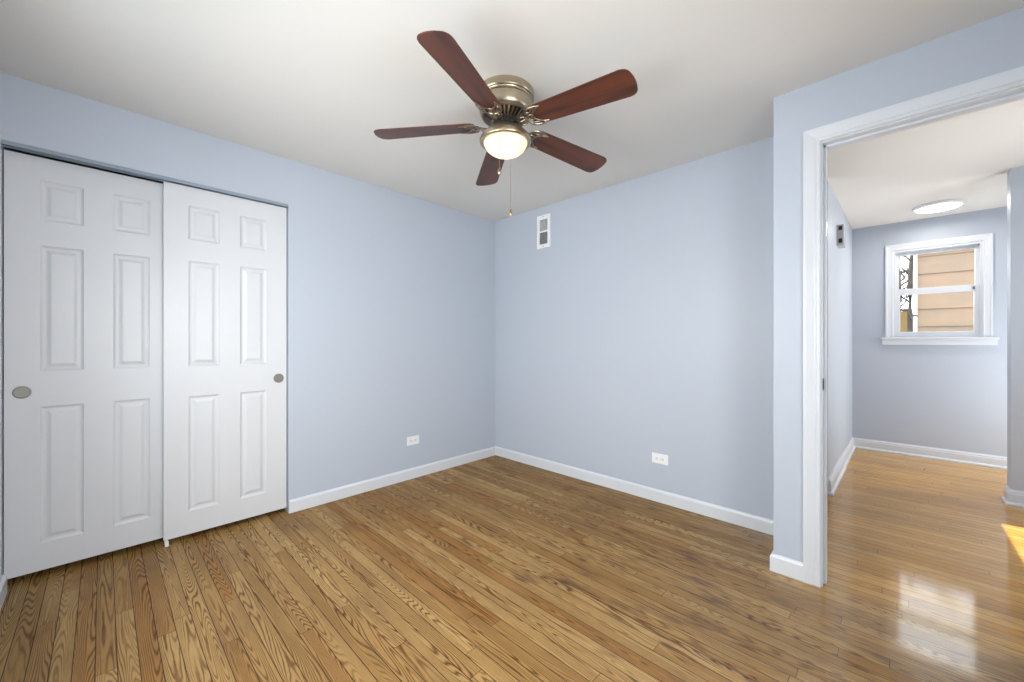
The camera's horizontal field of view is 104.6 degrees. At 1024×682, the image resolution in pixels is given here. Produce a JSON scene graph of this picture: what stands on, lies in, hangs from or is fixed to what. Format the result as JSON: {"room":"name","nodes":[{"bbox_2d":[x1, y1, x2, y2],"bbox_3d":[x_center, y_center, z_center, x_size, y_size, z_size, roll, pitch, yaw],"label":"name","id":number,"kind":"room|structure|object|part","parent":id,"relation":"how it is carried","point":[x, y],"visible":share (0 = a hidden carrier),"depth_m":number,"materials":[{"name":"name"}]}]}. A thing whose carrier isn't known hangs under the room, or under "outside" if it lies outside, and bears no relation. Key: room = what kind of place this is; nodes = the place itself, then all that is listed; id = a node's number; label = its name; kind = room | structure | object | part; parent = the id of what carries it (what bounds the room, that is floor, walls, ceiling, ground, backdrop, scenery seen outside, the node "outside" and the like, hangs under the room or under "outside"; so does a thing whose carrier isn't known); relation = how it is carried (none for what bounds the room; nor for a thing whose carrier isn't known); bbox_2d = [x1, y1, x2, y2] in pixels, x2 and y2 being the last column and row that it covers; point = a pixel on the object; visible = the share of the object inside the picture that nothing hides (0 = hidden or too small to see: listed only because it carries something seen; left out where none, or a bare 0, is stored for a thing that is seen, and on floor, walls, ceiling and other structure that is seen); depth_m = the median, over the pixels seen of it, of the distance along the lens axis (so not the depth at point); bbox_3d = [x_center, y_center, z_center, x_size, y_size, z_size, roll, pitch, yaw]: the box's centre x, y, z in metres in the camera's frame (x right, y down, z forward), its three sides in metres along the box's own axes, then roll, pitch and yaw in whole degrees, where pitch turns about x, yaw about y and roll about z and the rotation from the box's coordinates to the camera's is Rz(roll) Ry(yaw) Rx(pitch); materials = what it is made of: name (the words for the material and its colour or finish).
{"room":"empty bedroom","nodes":[
{"label":"empty bedroom","id":0,"kind":"room"},
{"bbox_2d":[1,144,21,574],"bbox_3d":[-1.318,-0.039,0.726,4.700,2.440,0.120,0,0,44],"label":"wall","id":1,"kind":"structure","parent":0,"point":[2,147],"depth_m":1.90,"materials":[{"name":"blue paint"}]},
{"bbox_2d":[0,135,0,576],"bbox_3d":[-2.361,0.066,1.821,0.072,2.050,0.005,0,0,44],"label":"trim","id":2,"kind":"structure","parent":1,"relation":"attached to","point":[0,135],"depth_m":1.83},
{"bbox_2d":[0,575,6,609],"bbox_3d":[-1.024,1.137,0.540,3.780,0.088,0.022,0,0,44],"label":"baseboard","id":3,"kind":"structure","parent":1,"relation":"attached to","point":[3,579],"depth_m":1.80,"materials":[{"name":"white wood"}]},
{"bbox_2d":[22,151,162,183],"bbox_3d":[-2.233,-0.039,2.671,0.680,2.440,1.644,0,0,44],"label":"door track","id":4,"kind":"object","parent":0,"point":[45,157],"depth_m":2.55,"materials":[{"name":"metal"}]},
{"bbox_2d":[0,72,494,512],"bbox_3d":[-1.283,-0.039,3.078,0.120,2.440,3.310,0,0,44],"label":"wall","id":5,"kind":"structure","parent":0,"point":[391,294],"depth_m":3.04,"materials":[{"name":"blue paint"}]},
{"bbox_2d":[1,139,287,207],"bbox_3d":[-2.001,-0.937,2.322,0.099,0.020,1.221,0,0,44],"label":"door track","id":6,"kind":"object","parent":5,"relation":"attached to","point":[6,144],"visible":0.97,"depth_m":2.16,"materials":[{"name":"metal"}]},
{"bbox_2d":[4,150,162,578],"bbox_3d":[-2.237,0.110,2.148,0.055,2.074,0.640,0,0,44],"label":"sliding closet door","id":7,"kind":"structure","parent":6,"relation":"hanging from","point":[83,246],"depth_m":2.08,"materials":[{"name":"white wood"}]},
{"bbox_3d":[-2.402,0.249,1.940,0.003,0.062,0.062,0,0,44],"label":"finger pull","id":8,"kind":"part","parent":7,"relation":"part of","materials":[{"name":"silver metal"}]},
{"bbox_2d":[163,181,286,540],"bbox_3d":[-1.800,0.110,2.524,0.055,2.074,0.640,0,0,44],"label":"sliding closet door","id":9,"kind":"structure","parent":6,"relation":"hanging from","point":[225,256],"depth_m":2.46,"materials":[{"name":"white wood"}]},
{"bbox_3d":[-1.593,0.249,2.701,0.003,0.062,0.062,0,0,44],"label":"finger pull","id":10,"kind":"part","parent":9,"relation":"part of","materials":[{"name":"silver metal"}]},
{"bbox_2d":[289,446,494,513],"bbox_3d":[-0.851,1.137,3.428,0.014,0.088,1.966,0,0,44],"label":"baseboard","id":11,"kind":"structure","parent":5,"relation":"attached to","point":[301,503],"depth_m":3.21,"materials":[{"name":"white wood"}]},
{"bbox_2d":[407,435,418,445],"bbox_3d":[-0.856,0.855,3.427,0.008,0.074,0.118,0,0,44],"label":"wall outlet","id":12,"kind":"object","parent":5,"relation":"attached to","point":[412,440],"visible":1,"depth_m":3.42,"materials":[{"name":"white plastic"}]},
{"bbox_2d":[0,448,1023,681],"bbox_3d":[1.123,1.241,2.746,5.700,0.120,6.500,0,0,44],"label":"floor","id":13,"kind":"structure","parent":0,"point":[495,568],"depth_m":1.84,"materials":[{"name":"brown wood"}]},
{"bbox_2d":[164,540,168,546],"bbox_3d":[-2.006,1.166,2.299,0.056,0.030,0.018,0,0,44],"label":"floor guide","id":14,"kind":"object","parent":13,"relation":"on","point":[166,542],"visible":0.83,"depth_m":2.28,"materials":[{"name":"white plastic"}]},
{"bbox_2d":[0,0,1023,228],"bbox_3d":[1.123,-1.319,2.746,5.700,0.120,6.500,0,0,44],"label":"ceiling","id":15,"kind":"structure","parent":0,"point":[309,82],"depth_m":1.85,"materials":[{"name":"white paint"}]},
{"bbox_2d":[374,30,637,215],"bbox_3d":[0.005,-0.970,1.982,1.243,0.579,1.288,0,0,44],"label":"ceiling fan","id":16,"kind":"object","parent":15,"relation":"hanging from","point":[504,103],"visible":1,"depth_m":1.88,"materials":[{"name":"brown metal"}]},
{"bbox_3d":[-0.441,-1.078,2.028,0.522,0.006,0.148,-3,11,3],"label":"blade","id":17,"kind":"part","parent":16,"relation":"part of","materials":[{"name":"brown wood"}]},
{"bbox_3d":[-0.191,-1.091,1.629,0.148,0.007,0.522,12,6,22],"label":"blade","id":18,"kind":"part","parent":16,"relation":"part of","materials":[{"name":"brown wood"}]},
{"bbox_3d":[-0.120,-1.070,2.405,0.148,0.006,0.522,-12,-1,-13],"label":"blade","id":19,"kind":"part","parent":16,"relation":"part of","materials":[{"name":"brown wood"}]},
{"bbox_3d":[-0.059,-0.917,1.878,0.003,0.188,0.003,0,0,44],"label":"pull chain","id":20,"kind":"part","parent":16,"relation":"part of","materials":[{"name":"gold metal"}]},
{"bbox_3d":[-0.033,-0.974,2.006,0.217,0.066,0.217,0,0,44],"label":"lamp shade","id":21,"kind":"part","parent":16,"relation":"part of","materials":[{"name":"white glass"}]},
{"bbox_3d":[0.311,-1.064,2.225,0.522,0.006,0.148,5,-14,-32],"label":"blade","id":22,"kind":"part","parent":16,"relation":"part of","materials":[{"name":"brown wood"}]},
{"bbox_3d":[0.292,-1.074,1.759,0.522,0.006,0.148,4,-9,37],"label":"blade","id":23,"kind":"part","parent":16,"relation":"part of","materials":[{"name":"brown wood"}]},
{"bbox_2d":[912,199,965,212],"bbox_3d":[3.930,-1.237,3.649,0.336,0.044,0.336,0,0,44],"label":"hall ceiling light","id":24,"kind":"object","parent":15,"relation":"attached to","point":[942,205],"visible":1,"depth_m":3.59,"materials":[{"name":"white glass"}]},
{"bbox_2d":[916,202,961,212],"bbox_3d":[3.930,-1.227,3.649,0.292,0.024,0.292,0,0,44],"label":"diffuser","id":25,"kind":"object","parent":24,"relation":"attached to","point":[932,207],"depth_m":3.60,"materials":[{"name":"white glass"}]},
{"bbox_2d":[495,136,773,519],"bbox_3d":[0.786,-0.039,3.295,2.552,2.440,0.120,0,0,44],"label":"wall","id":26,"kind":"structure","parent":0,"point":[645,325],"depth_m":2.97,"materials":[{"name":"blue paint"}]},
{"bbox_2d":[537,213,550,248],"bbox_3d":[0.294,-1.024,3.678,0.156,0.306,0.014,0,0,44],"label":"air vent","id":27,"kind":"object","parent":26,"relation":"in","point":[543,221],"visible":1,"depth_m":3.68,"materials":[{"name":"white plastic"}]},
{"bbox_3d":[0.294,-1.086,3.679,0.096,0.110,0.007,0,0,44],"label":"louver panel","id":28,"kind":"part","parent":27,"relation":"part of","materials":[{"name":"white plastic"}]},
{"bbox_2d":[495,446,773,534],"bbox_3d":[0.739,1.137,3.247,2.552,0.088,0.014,0,0,44],"label":"baseboard","id":29,"kind":"structure","parent":26,"relation":"attached to","point":[747,520],"depth_m":2.94,"materials":[{"name":"white wood"}]},
{"bbox_2d":[652,452,667,464],"bbox_3d":[1.089,0.863,2.913,0.120,0.072,0.008,0,0,44],"label":"wall outlet","id":30,"kind":"object","parent":26,"relation":"attached to","point":[656,458],"visible":1,"depth_m":2.91,"materials":[{"name":"white plastic"}]},
{"bbox_2d":[827,180,851,477],"bbox_3d":[3.076,-0.039,3.824,0.210,2.440,1.914,0,0,44],"label":"wall","id":31,"kind":"structure","parent":0,"point":[839,260],"depth_m":3.50,"materials":[{"name":"blue paint"}]},
{"bbox_2d":[837,224,844,247],"bbox_3d":[2.906,-0.929,3.497,0.052,0.180,0.162,0,0,44],"label":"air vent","id":32,"kind":"object","parent":31,"relation":"attached to","point":[840,228],"visible":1,"depth_m":3.44,"materials":[{"name":"grey plastic"}]},
{"bbox_2d":[827,437,855,494],"bbox_3d":[3.075,1.122,3.800,0.240,0.117,1.951,0,0,44],"label":"baseboard","id":33,"kind":"structure","parent":31,"relation":"attached to","point":[837,473],"depth_m":3.43,"materials":[{"name":"white wood"}]},
{"bbox_2d":[774,7,1023,561],"bbox_3d":[2.327,-0.039,1.494,2.168,2.440,0.567,0,0,44],"label":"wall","id":34,"kind":"structure","parent":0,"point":[995,45],"depth_m":1.96,"materials":[{"name":"blue paint"}]},
{"bbox_2d":[770,550,802,581],"bbox_3d":[1.543,1.137,2.159,0.144,0.088,0.461,0,0,44],"label":"baseboard","id":35,"kind":"structure","parent":34,"relation":"attached to","point":[779,564],"depth_m":1.99,"materials":[{"name":"white wood"}]},
{"bbox_2d":[803,66,1023,586],"bbox_3d":[1.814,0.075,1.675,0.924,2.211,0.151,0,0,44],"label":"door frame","id":36,"kind":"structure","parent":34,"relation":"attached to","point":[1004,87],"depth_m":1.91,"materials":[{"name":"white wood"}]},
{"bbox_2d":[852,206,1006,456],"bbox_3d":[4.513,-0.039,3.863,2.320,2.440,0.140,0,0,44],"label":"wall","id":37,"kind":"structure","parent":0,"point":[951,397],"depth_m":4.03,"materials":[{"name":"blue paint"}]},
{"bbox_2d":[853,437,1006,468],"bbox_3d":[4.504,1.126,3.753,1.940,0.110,0.030,0,0,44],"label":"baseboard","id":38,"kind":"structure","parent":37,"relation":"attached to","point":[980,459],"depth_m":3.99,"materials":[{"name":"white wood"}]},
{"bbox_2d":[881,233,998,344],"bbox_3d":[4.309,-0.497,4.028,0.808,1.059,0.185,0,0,44],"label":"window","id":39,"kind":"structure","parent":37,"relation":"in","point":[982,334],"depth_m":3.95,"materials":[{"name":"white wood"}]},
{"bbox_3d":[4.328,-0.727,4.047,0.582,0.435,0.032,0,0,44],"label":"sash","id":40,"kind":"part","parent":39,"relation":"part of","materials":[{"name":"white wood"}]},
{"bbox_3d":[4.325,-0.503,4.044,0.614,0.923,0.140,0,0,44],"label":"frame","id":41,"kind":"part","parent":39,"relation":"part of","materials":[{"name":"white wood"}]},
{"bbox_3d":[4.303,-0.305,4.021,0.582,0.499,0.032,0,0,44],"label":"sash","id":42,"kind":"part","parent":39,"relation":"part of","materials":[{"name":"white wood"}]},
{"bbox_3d":[4.282,-0.005,3.999,0.808,0.076,0.105,0,0,44],"label":"sill","id":43,"kind":"part","parent":39,"relation":"part of","materials":[{"name":"white wood"}]},
{"bbox_2d":[1007,166,1023,490],"bbox_3d":[4.020,-0.039,2.572,0.993,2.440,0.123,0,0,44],"label":"wall","id":44,"kind":"structure","parent":0,"point":[1015,176],"depth_m":2.86,"materials":[{"name":"blue paint"}]},
{"bbox_2d":[1001,485,1023,507],"bbox_3d":[3.999,1.126,2.571,1.023,0.110,0.153,0,0,44],"label":"baseboard","id":45,"kind":"structure","parent":44,"relation":"attached to","point":[1011,497],"depth_m":2.85,"materials":[{"name":"white wood"}]},
{"label":"outside","id":46,"kind":"structure","parent":0,"visible":0},
{"bbox_3d":[11.462,1.631,10.415,20.000,0.100,18.800,0,0,44],"label":"ground","id":47,"kind":"structure","parent":46,"visible":0},
{"bbox_2d":[900,309,907,331],"bbox_3d":[7.313,0.443,9.434,3.000,2.275,0.080,0,0,44],"label":"wooden fence","id":48,"kind":"object","parent":47,"relation":"on","point":[903,312],"visible":0.02,"depth_m":8.43,"materials":[{"name":"beige wood"}]},
{"bbox_2d":[899,257,912,307],"bbox_3d":[14.462,-2.279,14.869,3.201,7.725,2.710,0,0,23],"label":"bare tree","id":49,"kind":"object","parent":47,"relation":"on","point":[903,276],"visible":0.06,"depth_m":14.78,"materials":[{"name":"grey plant"}]},
{"bbox_2d":[899,255,913,331],"bbox_3d":[10.972,-1.691,10.786,2.510,6.545,2.049,0,0,-43],"label":"bare tree","id":50,"kind":"object","parent":47,"relation":"on","point":[909,272],"visible":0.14,"depth_m":10.71,"materials":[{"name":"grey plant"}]},
{"bbox_2d":[913,249,974,331],"bbox_3d":[10.095,-0.249,5.909,5.900,3.660,2.580,0,0,44],"label":"neighbor house","id":51,"kind":"structure","parent":47,"relation":"on","point":[954,311],"depth_m":6.80,"materials":[{"name":"beige paint"}]},
{"bbox_2d":[912,255,917,331],"bbox_3d":[7.146,0.001,7.020,0.067,3.160,0.050,0,0,44],"label":"downspout","id":52,"kind":"object","parent":51,"relation":"attached to","point":[915,315],"visible":0.52,"depth_m":7.00,"materials":[{"name":"white metal"}]}
]}

